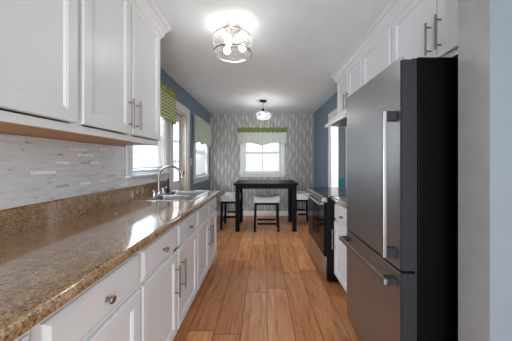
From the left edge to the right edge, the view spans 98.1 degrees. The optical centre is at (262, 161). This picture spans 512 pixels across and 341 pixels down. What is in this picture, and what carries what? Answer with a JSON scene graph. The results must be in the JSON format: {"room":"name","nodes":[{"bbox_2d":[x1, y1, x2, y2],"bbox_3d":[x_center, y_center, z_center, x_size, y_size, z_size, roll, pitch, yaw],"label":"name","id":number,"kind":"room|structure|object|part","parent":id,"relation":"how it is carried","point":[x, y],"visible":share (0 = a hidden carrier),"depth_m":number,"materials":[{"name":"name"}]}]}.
{"room":"kitchen","nodes":[
{"label":"kitchen","id":0,"kind":"room"},
{"bbox_2d":[2,68,209,189],"bbox_3d":[-1.340,0.055,1.950,0.150,2.440,6.700,0,0,0],"label":"wall","id":1,"kind":"structure","parent":0,"point":[183,97],"depth_m":3.93,"materials":[{"name":"blue paint"}]},
{"bbox_2d":[0,0,77,132],"bbox_3d":[-1.060,-0.618,0.620,0.410,0.959,0.840,0,0,0],"label":"upper cabinet","id":2,"kind":"object","parent":1,"relation":"attached to","point":[39,38],"visible":1,"depth_m":0.86,"materials":[{"name":"white paint"}]},
{"bbox_3d":[-1.080,-0.143,0.620,0.370,0.006,0.840,0,0,0],"label":"panel","id":3,"kind":"part","parent":2,"relation":"part of","materials":[{"name":"brown wood"}]},
{"bbox_2d":[0,133,125,209],"bbox_3d":[-1.261,0.046,0.315,0.008,0.367,3.430,0,0,0],"label":"backsplash","id":4,"kind":"structure","parent":1,"relation":"attached to","point":[33,170],"depth_m":1.33,"materials":[{"name":"tile"}]},
{"bbox_2d":[0,0,159,145],"bbox_3d":[-1.041,-0.618,1.451,0.448,0.959,0.818,0,0,0],"label":"upper cabinet","id":5,"kind":"object","parent":1,"relation":"attached to","point":[119,48],"visible":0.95,"depth_m":1.32,"materials":[{"name":"white paint"}]},
{"bbox_3d":[-1.080,-0.143,1.451,0.370,0.006,0.818,0,0,0],"label":"panel","id":6,"kind":"part","parent":5,"relation":"part of","materials":[{"name":"brown wood"}]},
{"bbox_3d":[-0.865,-0.624,1.252,0.019,0.887,0.388,0,0,0],"label":"door","id":7,"kind":"part","parent":5,"relation":"part of","materials":[{"name":"white paint"}]},
{"bbox_3d":[-0.837,-0.310,1.415,0.038,0.190,0.012,0,0,0],"label":"handle","id":8,"kind":"part","parent":5,"relation":"part of","materials":[{"name":"silver metal"}]},
{"bbox_3d":[-0.837,-0.310,1.495,0.038,0.190,0.012,0,0,0],"label":"handle","id":9,"kind":"part","parent":5,"relation":"part of","materials":[{"name":"silver metal"}]},
{"bbox_3d":[-0.865,-0.624,1.657,0.019,0.887,0.390,0,0,0],"label":"door","id":10,"kind":"part","parent":5,"relation":"part of","materials":[{"name":"white paint"}]},
{"bbox_2d":[125,116,171,186],"bbox_3d":[-1.315,-0.330,2.495,0.200,1.139,0.940,0,0,0],"label":"window","id":11,"kind":"structure","parent":1,"relation":"in","point":[131,180],"depth_m":2.57,"materials":[{"name":"white paint"}]},
{"bbox_3d":[-1.364,-0.120,2.495,0.028,0.490,0.704,0,0,0],"label":"sash","id":12,"kind":"part","parent":11,"relation":"part of","materials":[{"name":"glass"}]},
{"bbox_2d":[133,117,161,168],"bbox_3d":[-1.310,-0.360,2.495,0.040,0.860,0.698,0,0,0],"label":"window blind","id":13,"kind":"object","parent":11,"relation":"attached to","point":[152,158],"visible":0.35,"depth_m":2.50,"materials":[{"name":"white paint"}]},
{"bbox_3d":[-1.310,0.062,2.495,0.040,0.016,0.698,0,0,0],"label":"rail","id":14,"kind":"part","parent":13,"relation":"part of","materials":[{"name":"white paint"}]},
{"bbox_3d":[-1.290,0.138,2.495,0.150,0.025,0.940,0,0,0],"label":"sill","id":15,"kind":"part","parent":11,"relation":"part of","materials":[{"name":"white paint"}]},
{"bbox_2d":[160,81,176,125],"bbox_3d":[-1.196,-0.710,2.510,0.080,0.440,1.018,0,0,0],"label":"curtain valance","id":16,"kind":"object","parent":11,"relation":"attached to","point":[168,98],"visible":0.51,"depth_m":2.75,"materials":[{"name":"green fabric"}]},
{"bbox_2d":[131,0,170,39],"bbox_3d":[-1.033,-1.095,1.067,0.464,0.140,1.735,0,0,0],"label":"crown molding","id":17,"kind":"structure","parent":1,"relation":"attached to","point":[147,8],"depth_m":1.68,"materials":[{"name":"white paint"}]},
{"bbox_2d":[169,100,189,189],"bbox_3d":[-1.330,0.193,3.390,0.170,2.164,0.800,0,0,0],"label":"door","id":18,"kind":"structure","parent":1,"relation":"in","point":[179,133],"depth_m":3.60,"materials":[{"name":"white paint"}]},
{"bbox_2d":[193,143,209,183],"bbox_3d":[-1.315,-0.234,4.575,0.200,1.269,1.100,0,0,0],"label":"window","id":19,"kind":"structure","parent":1,"relation":"in","point":[204,177],"depth_m":4.75,"materials":[{"name":"white paint"}]},
{"bbox_2d":[196,142,204,174],"bbox_3d":[-1.310,-0.253,4.575,0.040,1.015,0.858,0,0,0],"label":"window blind","id":20,"kind":"object","parent":19,"relation":"attached to","point":[200,149],"visible":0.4,"depth_m":4.63,"materials":[{"name":"white fabric"}]},
{"bbox_2d":[194,115,211,147],"bbox_3d":[-1.200,-0.585,4.530,0.070,0.520,1.137,0,0,0],"label":"curtain valance","id":21,"kind":"object","parent":19,"relation":"attached to","point":[202,129],"visible":1,"depth_m":4.31,"materials":[{"name":"green fabric"}]},
{"bbox_2d":[210,113,313,210],"bbox_3d":[-0.033,0.055,5.375,2.765,2.440,0.150,0,0,0],"label":"wall","id":22,"kind":"structure","parent":0,"point":[224,150],"depth_m":5.30,"materials":[{"name":"paper"}]},
{"bbox_2d":[217,211,305,215],"bbox_3d":[-0.022,1.222,5.292,2.485,0.105,0.016,0,0,0],"label":"baseboard","id":23,"kind":"structure","parent":22,"relation":"attached to","point":[245,213],"depth_m":5.28,"materials":[{"name":"white paint"}]},
{"bbox_2d":[239,127,285,176],"bbox_3d":[-0.015,-0.234,5.350,1.120,1.179,0.200,0,0,0],"label":"window","id":24,"kind":"structure","parent":22,"relation":"in","point":[243,173],"depth_m":5.29,"materials":[{"name":"white paint"}]},
{"bbox_2d":[237,127,286,145],"bbox_3d":[-0.022,-0.601,5.234,1.181,0.442,0.073,0,0,0],"label":"curtain valance","id":25,"kind":"object","parent":24,"relation":"attached to","point":[261,136],"visible":1,"depth_m":5.21,"materials":[{"name":"grey fabric"}]},
{"bbox_3d":[-0.015,0.280,5.325,1.120,0.030,0.150,0,0,0],"label":"sill","id":26,"kind":"part","parent":24,"relation":"part of","materials":[{"name":"white paint"}]},
{"bbox_3d":[-0.015,-0.467,5.411,0.884,0.533,0.028,0,0,0],"label":"sash","id":27,"kind":"part","parent":24,"relation":"part of","materials":[{"name":"white paint"}]},
{"bbox_3d":[-0.015,0.013,5.379,0.884,0.505,0.028,0,0,0],"label":"sash","id":28,"kind":"part","parent":24,"relation":"part of","materials":[{"name":"glass"}]},
{"bbox_2d":[173,216,360,340],"bbox_3d":[1.365,1.305,3.175,5.570,0.060,9.150,0,0,0],"label":"floor","id":29,"kind":"structure","parent":0,"point":[265,284],"depth_m":2.14,"materials":[{"name":"brown wood"}]},
{"bbox_2d":[14,330,29,340],"bbox_3d":[-0.905,0.838,0.296,0.713,0.874,0.552,0,0,0],"label":"base cabinet","id":30,"kind":"object","parent":29,"relation":"on","point":[26,336],"visible":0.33,"depth_m":0.55,"materials":[{"name":"white paint"}]},
{"bbox_3d":[-0.590,0.507,0.295,0.019,0.145,0.530,0,0,0],"label":"drawer","id":31,"kind":"part","parent":30,"relation":"part of","materials":[{"name":"white paint"}]},
{"bbox_2d":[30,252,139,340],"bbox_3d":[-0.902,0.838,0.818,0.720,0.874,0.488,0,0,0],"label":"base cabinet","id":32,"kind":"object","parent":29,"relation":"on","point":[108,309],"visible":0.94,"depth_m":0.81,"materials":[{"name":"white paint"}]},
{"bbox_3d":[-0.565,0.510,0.823,0.032,0.031,0.031,0,0,0],"label":"knob","id":33,"kind":"part","parent":32,"relation":"part of","materials":[{"name":"silver metal"}]},
{"bbox_3d":[-0.590,0.879,0.823,0.019,0.552,0.458,0,0,0],"label":"door","id":34,"kind":"part","parent":32,"relation":"part of","materials":[{"name":"white paint"}]},
{"bbox_2d":[138,211,196,340],"bbox_3d":[-0.902,0.838,1.517,0.720,0.874,0.906,0,0,0],"label":"base cabinet","id":35,"kind":"object","parent":29,"relation":"on","point":[167,285],"visible":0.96,"depth_m":1.39,"materials":[{"name":"white paint"}]},
{"bbox_2d":[0,180,219,340],"bbox_3d":[-0.907,0.316,1.383,0.715,0.169,2.865,0,0,0],"label":"countertop","id":36,"kind":"structure","parent":35,"relation":"on","point":[51,252],"depth_m":1.02,"materials":[{"name":"brown stone"}]},
{"bbox_2d":[152,165,182,195],"bbox_3d":[-1.072,0.196,2.389,0.310,0.318,0.290,0,0,33],"label":"faucet","id":37,"kind":"object","parent":36,"relation":"on","point":[162,191],"visible":1,"depth_m":2.41,"materials":[{"name":"silver metal"}]},
{"bbox_3d":[-1.009,0.171,2.420,0.275,0.268,0.023,0,0,0],"label":"spout","id":38,"kind":"part","parent":37,"relation":"part of","materials":[{"name":"silver metal"}]},
{"bbox_2d":[133,191,209,200],"bbox_3d":[-0.925,0.441,2.395,0.560,0.172,0.700,0,0,0],"label":"sink","id":39,"kind":"object","parent":36,"relation":"in","point":[172,195],"visible":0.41,"depth_m":2.38,"materials":[{"name":"metal"}]},
{"bbox_2d":[166,178,169,191],"bbox_3d":[-1.135,0.275,2.660,0.048,0.162,0.048,0,0,0],"label":"sprayer","id":40,"kind":"object","parent":39,"relation":"on","point":[168,179],"visible":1,"depth_m":2.65,"materials":[{"name":"brown metal"}]},
{"bbox_3d":[-0.887,0.442,2.237,0.395,0.171,0.295,0,0,0],"label":"bowl","id":41,"kind":"part","parent":39,"relation":"part of","materials":[{"name":"metal"}]},
{"bbox_3d":[-0.887,0.442,2.558,0.395,0.171,0.285,0,0,0],"label":"bowl","id":42,"kind":"part","parent":39,"relation":"part of","materials":[{"name":"metal"}]},
{"bbox_3d":[-0.590,0.507,1.293,0.019,0.145,0.434,0,0,0],"label":"drawer","id":43,"kind":"part","parent":35,"relation":"part of","materials":[{"name":"white paint"}]},
{"bbox_3d":[-0.590,0.879,1.293,0.019,0.552,0.434,0,0,0],"label":"door","id":44,"kind":"part","parent":35,"relation":"part of","materials":[{"name":"white paint"}]},
{"bbox_3d":[-0.562,0.787,1.465,0.038,0.205,0.012,0,0,0],"label":"handle","id":45,"kind":"part","parent":35,"relation":"part of","materials":[{"name":"silver metal"}]},
{"bbox_3d":[-0.562,0.787,1.573,0.038,0.205,0.012,0,0,0],"label":"handle","id":46,"kind":"part","parent":35,"relation":"part of","materials":[{"name":"silver metal"}]},
{"bbox_3d":[-0.590,0.507,1.744,0.019,0.145,0.432,0,0,0],"label":"drawer","id":47,"kind":"part","parent":35,"relation":"part of","materials":[{"name":"white paint"}]},
{"bbox_3d":[-0.590,0.879,1.744,0.019,0.552,0.432,0,0,0],"label":"door","id":48,"kind":"part","parent":35,"relation":"part of","materials":[{"name":"white paint"}]},
{"bbox_2d":[195,197,216,290],"bbox_3d":[-0.902,0.838,2.386,0.720,0.874,0.828,0,0,0],"label":"base cabinet","id":49,"kind":"object","parent":29,"relation":"on","point":[206,228],"visible":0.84,"depth_m":2.28,"materials":[{"name":"white paint"}]},
{"bbox_3d":[-0.590,0.507,2.183,0.019,0.145,0.395,0,0,0],"label":"drawer","id":50,"kind":"part","parent":49,"relation":"part of","materials":[{"name":"white paint"}]},
{"bbox_3d":[-0.590,0.879,2.183,0.019,0.552,0.395,0,0,0],"label":"door","id":51,"kind":"part","parent":49,"relation":"part of","materials":[{"name":"white paint"}]},
{"bbox_3d":[-0.590,0.507,2.594,0.019,0.145,0.392,0,0,0],"label":"drawer","id":52,"kind":"part","parent":49,"relation":"part of","materials":[{"name":"white paint"}]},
{"bbox_3d":[-0.590,0.879,2.594,0.019,0.552,0.392,0,0,0],"label":"door","id":53,"kind":"part","parent":49,"relation":"part of","materials":[{"name":"white paint"}]},
{"bbox_2d":[220,192,240,229],"bbox_3d":[-0.630,0.949,4.400,0.352,0.652,0.472,0,0,0],"label":"stool","id":54,"kind":"object","parent":29,"relation":"on","point":[228,197],"visible":0.69,"depth_m":4.17,"materials":[{"name":"black wood"}]},
{"bbox_3d":[-0.781,1.029,4.189,0.050,0.492,0.050,0,0,0],"label":"leg","id":55,"kind":"part","parent":54,"relation":"part of","materials":[{"name":"black wood"}]},
{"bbox_3d":[-0.781,1.029,4.611,0.050,0.492,0.050,0,0,0],"label":"leg","id":56,"kind":"part","parent":54,"relation":"part of","materials":[{"name":"black wood"}]},
{"bbox_2d":[220,192,240,200],"bbox_3d":[-0.630,0.681,4.400,0.350,0.117,0.470,0,0,0],"label":"seat cushion","id":57,"kind":"object","parent":54,"relation":"on","point":[228,196],"depth_m":4.17,"materials":[{"name":"white fabric"}]},
{"bbox_3d":[-0.630,0.762,4.400,0.330,0.043,0.450,0,0,0],"label":"seat frame","id":58,"kind":"part","parent":54,"relation":"part of","materials":[{"name":"black wood"}]},
{"bbox_2d":[233,180,298,231],"bbox_3d":[0.055,0.833,4.410,1.180,0.885,0.780,0,0,0],"label":"dining table","id":59,"kind":"object","parent":29,"relation":"on","point":[291,185],"visible":1,"depth_m":4.06,"materials":[{"name":"black wood"}]},
{"bbox_3d":[-0.468,0.850,4.088,0.075,0.850,0.075,0,0,0],"label":"leg","id":60,"kind":"part","parent":59,"relation":"part of","materials":[{"name":"black wood"}]},
{"bbox_3d":[-0.468,0.850,4.732,0.075,0.850,0.075,0,0,0],"label":"leg","id":61,"kind":"part","parent":59,"relation":"part of","materials":[{"name":"black wood"}]},
{"bbox_3d":[0.578,0.850,4.732,0.075,0.850,0.075,0,0,0],"label":"leg","id":62,"kind":"part","parent":59,"relation":"part of","materials":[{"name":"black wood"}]},
{"bbox_3d":[0.578,0.850,4.088,0.075,0.850,0.075,0,0,0],"label":"leg","id":63,"kind":"part","parent":59,"relation":"part of","materials":[{"name":"black wood"}]},
{"bbox_2d":[254,194,279,231],"bbox_3d":[0.065,0.949,4.200,0.472,0.652,0.352,0,0,0],"label":"stool","id":64,"kind":"object","parent":29,"relation":"on","point":[258,199],"visible":1,"depth_m":4.04,"materials":[{"name":"white fabric"}]},
{"bbox_3d":[-0.146,1.029,4.049,0.050,0.492,0.050,0,0,0],"label":"leg","id":65,"kind":"part","parent":64,"relation":"part of","materials":[{"name":"black wood"}]},
{"bbox_3d":[0.065,0.762,4.200,0.450,0.043,0.330,0,0,0],"label":"seat frame","id":66,"kind":"part","parent":64,"relation":"part of","materials":[{"name":"black wood"}]},
{"bbox_2d":[254,194,279,202],"bbox_3d":[0.065,0.681,4.200,0.470,0.117,0.350,0,0,0],"label":"seat cushion","id":67,"kind":"object","parent":64,"relation":"on","point":[257,198],"depth_m":4.03,"materials":[{"name":"white fabric"}]},
{"bbox_3d":[0.276,1.029,4.049,0.050,0.492,0.050,0,0,0],"label":"leg","id":68,"kind":"part","parent":64,"relation":"part of","materials":[{"name":"black wood"}]},
{"bbox_2d":[297,191,307,220],"bbox_3d":[0.800,0.949,4.600,0.352,0.652,0.472,0,0,0],"label":"stool","id":69,"kind":"object","parent":29,"relation":"on","point":[301,197],"visible":0.29,"depth_m":4.38,"materials":[{"name":"black wood"}]},
{"bbox_2d":[297,191,307,199],"bbox_3d":[0.800,0.681,4.600,0.350,0.117,0.470,0,0,0],"label":"seat cushion","id":70,"kind":"object","parent":69,"relation":"on","point":[301,195],"depth_m":4.36,"materials":[{"name":"white fabric"}]},
{"bbox_3d":[0.951,1.029,4.811,0.050,0.492,0.050,0,0,0],"label":"leg","id":71,"kind":"part","parent":69,"relation":"part of","materials":[{"name":"black wood"}]},
{"bbox_2d":[305,187,346,281],"bbox_3d":[0.895,0.816,2.735,0.620,0.919,0.826,0,0,0],"label":"range","id":72,"kind":"object","parent":29,"relation":"on","point":[321,218],"visible":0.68,"depth_m":2.44,"materials":[{"name":"black metal"}]},
{"bbox_3d":[0.647,0.398,2.735,0.050,0.050,0.816,0,0,0],"label":"control panel","id":73,"kind":"part","parent":72,"relation":"part of","materials":[{"name":"silver metal"}]},
{"bbox_3d":[0.656,1.113,2.735,0.032,0.233,0.812,0,0,0],"label":"storage drawer","id":74,"kind":"part","parent":72,"relation":"part of","materials":[{"name":"silver metal"}]},
{"bbox_2d":[308,187,346,197],"bbox_3d":[0.922,0.364,2.735,0.565,0.016,0.826,0,0,0],"label":"cooktop","id":75,"kind":"object","parent":72,"relation":"in","point":[321,192],"depth_m":2.69,"materials":[{"name":"grey"}]},
{"bbox_2d":[332,202,346,292],"bbox_3d":[0.959,0.838,2.053,0.522,0.874,0.525,0,0,0],"label":"base cabinet","id":76,"kind":"object","parent":29,"relation":"on","point":[340,212],"visible":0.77,"depth_m":2.13,"materials":[{"name":"white paint"}]},
{"bbox_2d":[331,196,346,207],"bbox_3d":[0.967,0.338,2.051,0.506,0.125,0.533,0,0,0],"label":"countertop","id":77,"kind":"structure","parent":76,"relation":"on","point":[342,200],"depth_m":2.13,"materials":[{"name":"brown stone"}]},
{"bbox_3d":[0.745,0.507,2.050,0.019,0.145,0.500,0,0,0],"label":"drawer","id":78,"kind":"part","parent":76,"relation":"part of","materials":[{"name":"white paint"}]},
{"bbox_3d":[0.745,0.879,2.050,0.019,0.552,0.500,0,0,0],"label":"door","id":79,"kind":"part","parent":76,"relation":"part of","materials":[{"name":"white paint"}]},
{"bbox_2d":[338,178,345,186],"bbox_3d":[2.360,0.895,6.565,0.920,0.760,0.830,0,0,0],"label":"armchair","id":80,"kind":"object","parent":29,"relation":"on","point":[341,181],"visible":0.02,"depth_m":6.80,"materials":[{"name":"teal fabric"}]},
{"bbox_2d":[339,57,457,340],"bbox_3d":[0.889,0.386,1.401,0.602,1.778,0.698,0,0,0],"label":"refrigerator","id":81,"kind":"object","parent":29,"relation":"on","point":[401,240],"visible":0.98,"depth_m":1.06,"materials":[{"name":"metal"}]},
{"bbox_3d":[0.631,0.585,1.691,0.050,0.030,0.048,0,0,0],"label":"handle mount","id":82,"kind":"part","parent":81,"relation":"part of","materials":[{"name":"grey metal"}]},
{"bbox_3d":[0.597,0.585,1.397,0.018,0.028,0.637,0,0,0],"label":"handle","id":83,"kind":"part","parent":81,"relation":"part of","materials":[{"name":"grey metal"}]},
{"bbox_3d":[0.692,0.865,1.401,0.072,0.670,0.698,0,0,0],"label":"freezer drawer","id":84,"kind":"part","parent":81,"relation":"part of","materials":[{"name":"silver metal"}]},
{"bbox_3d":[0.692,0.015,1.401,0.072,1.005,0.698,0,0,0],"label":"door","id":85,"kind":"part","parent":81,"relation":"part of","materials":[{"name":"silver metal"}]},
{"bbox_3d":[0.597,0.110,1.098,0.018,0.720,0.028,0,0,0],"label":"handle","id":86,"kind":"part","parent":81,"relation":"part of","materials":[{"name":"grey metal"}]},
{"bbox_3d":[0.631,0.585,1.102,0.050,0.030,0.048,0,0,0],"label":"handle mount","id":87,"kind":"part","parent":81,"relation":"part of","materials":[{"name":"grey metal"}]},
{"bbox_3d":[0.631,-0.226,1.098,0.050,0.048,0.030,0,0,0],"label":"handle mount","id":88,"kind":"part","parent":81,"relation":"part of","materials":[{"name":"grey metal"}]},
{"bbox_3d":[0.631,0.446,1.098,0.050,0.048,0.030,0,0,0],"label":"handle mount","id":89,"kind":"part","parent":81,"relation":"part of","materials":[{"name":"grey metal"}]},
{"bbox_2d":[152,0,390,127],"bbox_3d":[1.365,-1.215,3.175,5.570,0.100,9.150,0,0,0],"label":"ceiling","id":90,"kind":"structure","parent":0,"point":[297,46],"depth_m":2.28,"materials":[{"name":"paint"}]},
{"bbox_2d":[213,22,251,62],"bbox_3d":[-0.262,-1.048,1.920,0.326,0.233,0.326,0,0,0],"label":"ceiling light","id":91,"kind":"object","parent":90,"relation":"attached to","point":[233,28],"visible":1,"depth_m":1.90,"materials":[{"name":"white glass"}]},
{"bbox_3d":[-0.320,-0.995,1.982,0.060,0.060,0.060,0,0,0],"label":"bulb","id":92,"kind":"part","parent":91,"relation":"part of","materials":[{"name":"white glass"}]},
{"bbox_3d":[-0.287,-0.995,1.839,0.060,0.060,0.060,0,0,0],"label":"bulb","id":93,"kind":"part","parent":91,"relation":"part of","materials":[{"name":"white glass"}]},
{"bbox_3d":[-0.179,-0.995,1.939,0.060,0.060,0.060,0,0,0],"label":"bulb","id":94,"kind":"part","parent":91,"relation":"part of","materials":[{"name":"white glass"}]},
{"bbox_2d":[260,100,266,116],"bbox_3d":[0.005,-0.984,4.220,0.285,0.362,0.285,0,0,0],"label":"pendant light","id":95,"kind":"object","parent":90,"relation":"hanging from","point":[261,101],"visible":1,"depth_m":4.19,"materials":[{"name":"brown metal"}]},
{"bbox_2d":[314,92,336,186],"bbox_3d":[1.285,0.055,3.134,0.130,2.440,4.333,0,0,0],"label":"wall","id":96,"kind":"structure","parent":0,"point":[321,115],"depth_m":4.55,"materials":[{"name":"blue paint"}]},
{"bbox_2d":[328,108,346,186],"bbox_3d":[1.275,0.196,3.610,0.150,2.159,0.970,0,0,0],"label":"door","id":97,"kind":"structure","parent":96,"relation":"in","point":[332,131],"depth_m":3.98,"materials":[{"name":"white paint"}]},
{"bbox_2d":[337,58,361,115],"bbox_3d":[1.081,-0.822,2.583,0.278,0.550,0.735,0,0,0],"label":"upper cabinet","id":98,"kind":"object","parent":96,"relation":"attached to","point":[351,81],"visible":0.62,"depth_m":2.55,"materials":[{"name":"white paint"}]},
{"bbox_2d":[325,110,346,127],"bbox_3d":[1.012,-0.495,2.562,0.415,0.103,0.675,0,0,0],"label":"range hood","id":99,"kind":"object","parent":98,"relation":"attached to","point":[340,120],"visible":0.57,"depth_m":2.58,"materials":[{"name":"white metal"}]},
{"bbox_3d":[0.990,-0.822,2.764,0.019,0.490,0.348,0,0,0],"label":"door","id":100,"kind":"part","parent":98,"relation":"part of","materials":[{"name":"white paint"}]},
{"bbox_3d":[0.990,-0.822,2.401,0.019,0.490,0.347,0,0,0],"label":"door","id":101,"kind":"part","parent":98,"relation":"part of","materials":[{"name":"white paint"}]},
{"bbox_2d":[331,0,413,83],"bbox_3d":[1.073,-1.095,1.998,0.294,0.140,2.055,0,0,0],"label":"crown molding","id":102,"kind":"structure","parent":96,"relation":"attached to","point":[394,9],"depth_m":1.91,"materials":[{"name":"white paint"}]},
{"bbox_2d":[362,27,391,85],"bbox_3d":[1.081,-0.618,1.960,0.278,0.959,0.505,0,0,0],"label":"upper cabinet","id":103,"kind":"object","parent":96,"relation":"attached to","point":[378,57],"visible":0.16,"depth_m":1.91,"materials":[{"name":"white paint"}]},
{"bbox_2d":[392,0,457,62],"bbox_3d":[1.081,-0.826,1.338,0.278,0.542,0.736,0,0,0],"label":"upper cabinet","id":104,"kind":"object","parent":96,"relation":"attached to","point":[425,28],"visible":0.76,"depth_m":1.31,"materials":[{"name":"white paint"}]},
{"bbox_3d":[0.990,-0.826,1.480,0.019,0.482,0.428,0,0,0],"label":"door","id":105,"kind":"part","parent":104,"relation":"part of","materials":[{"name":"white paint"}]},
{"bbox_3d":[0.962,-0.715,1.296,0.038,0.190,0.012,0,0,0],"label":"handle","id":106,"kind":"part","parent":104,"relation":"part of","materials":[{"name":"silver metal"}]},
{"bbox_3d":[0.962,-0.715,1.222,0.038,0.190,0.012,0,0,0],"label":"handle","id":107,"kind":"part","parent":104,"relation":"part of","materials":[{"name":"silver metal"}]},
{"bbox_3d":[0.990,-0.826,1.116,0.019,0.482,0.272,0,0,0],"label":"door","id":108,"kind":"part","parent":104,"relation":"part of","materials":[{"name":"white paint"}]},
{"bbox_2d":[338,128,345,177],"bbox_3d":[2.675,0.055,7.675,2.650,2.440,0.150,0,0,0],"label":"wall","id":109,"kind":"structure","parent":0,"point":[341,131],"depth_m":7.60,"materials":[{"name":"blue paint"}]},
{"bbox_2d":[458,0,511,340],"bbox_3d":[2.025,0.055,0.899,2.350,2.440,0.135,0,0,0],"label":"wall","id":110,"kind":"structure","parent":0,"point":[484,26],"depth_m":0.85,"materials":[{"name":"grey paint"}]},
{"label":"outside","id":111,"kind":"structure","parent":0,"visible":0},
{"bbox_3d":[0.000,1.575,4.500,18.000,0.200,19.000,0,0,0],"label":"ground","id":112,"kind":"structure","parent":111,"visible":0},
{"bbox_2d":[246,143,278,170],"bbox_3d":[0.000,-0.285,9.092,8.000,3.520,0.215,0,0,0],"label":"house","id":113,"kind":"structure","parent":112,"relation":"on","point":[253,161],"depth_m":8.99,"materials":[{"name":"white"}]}
]}

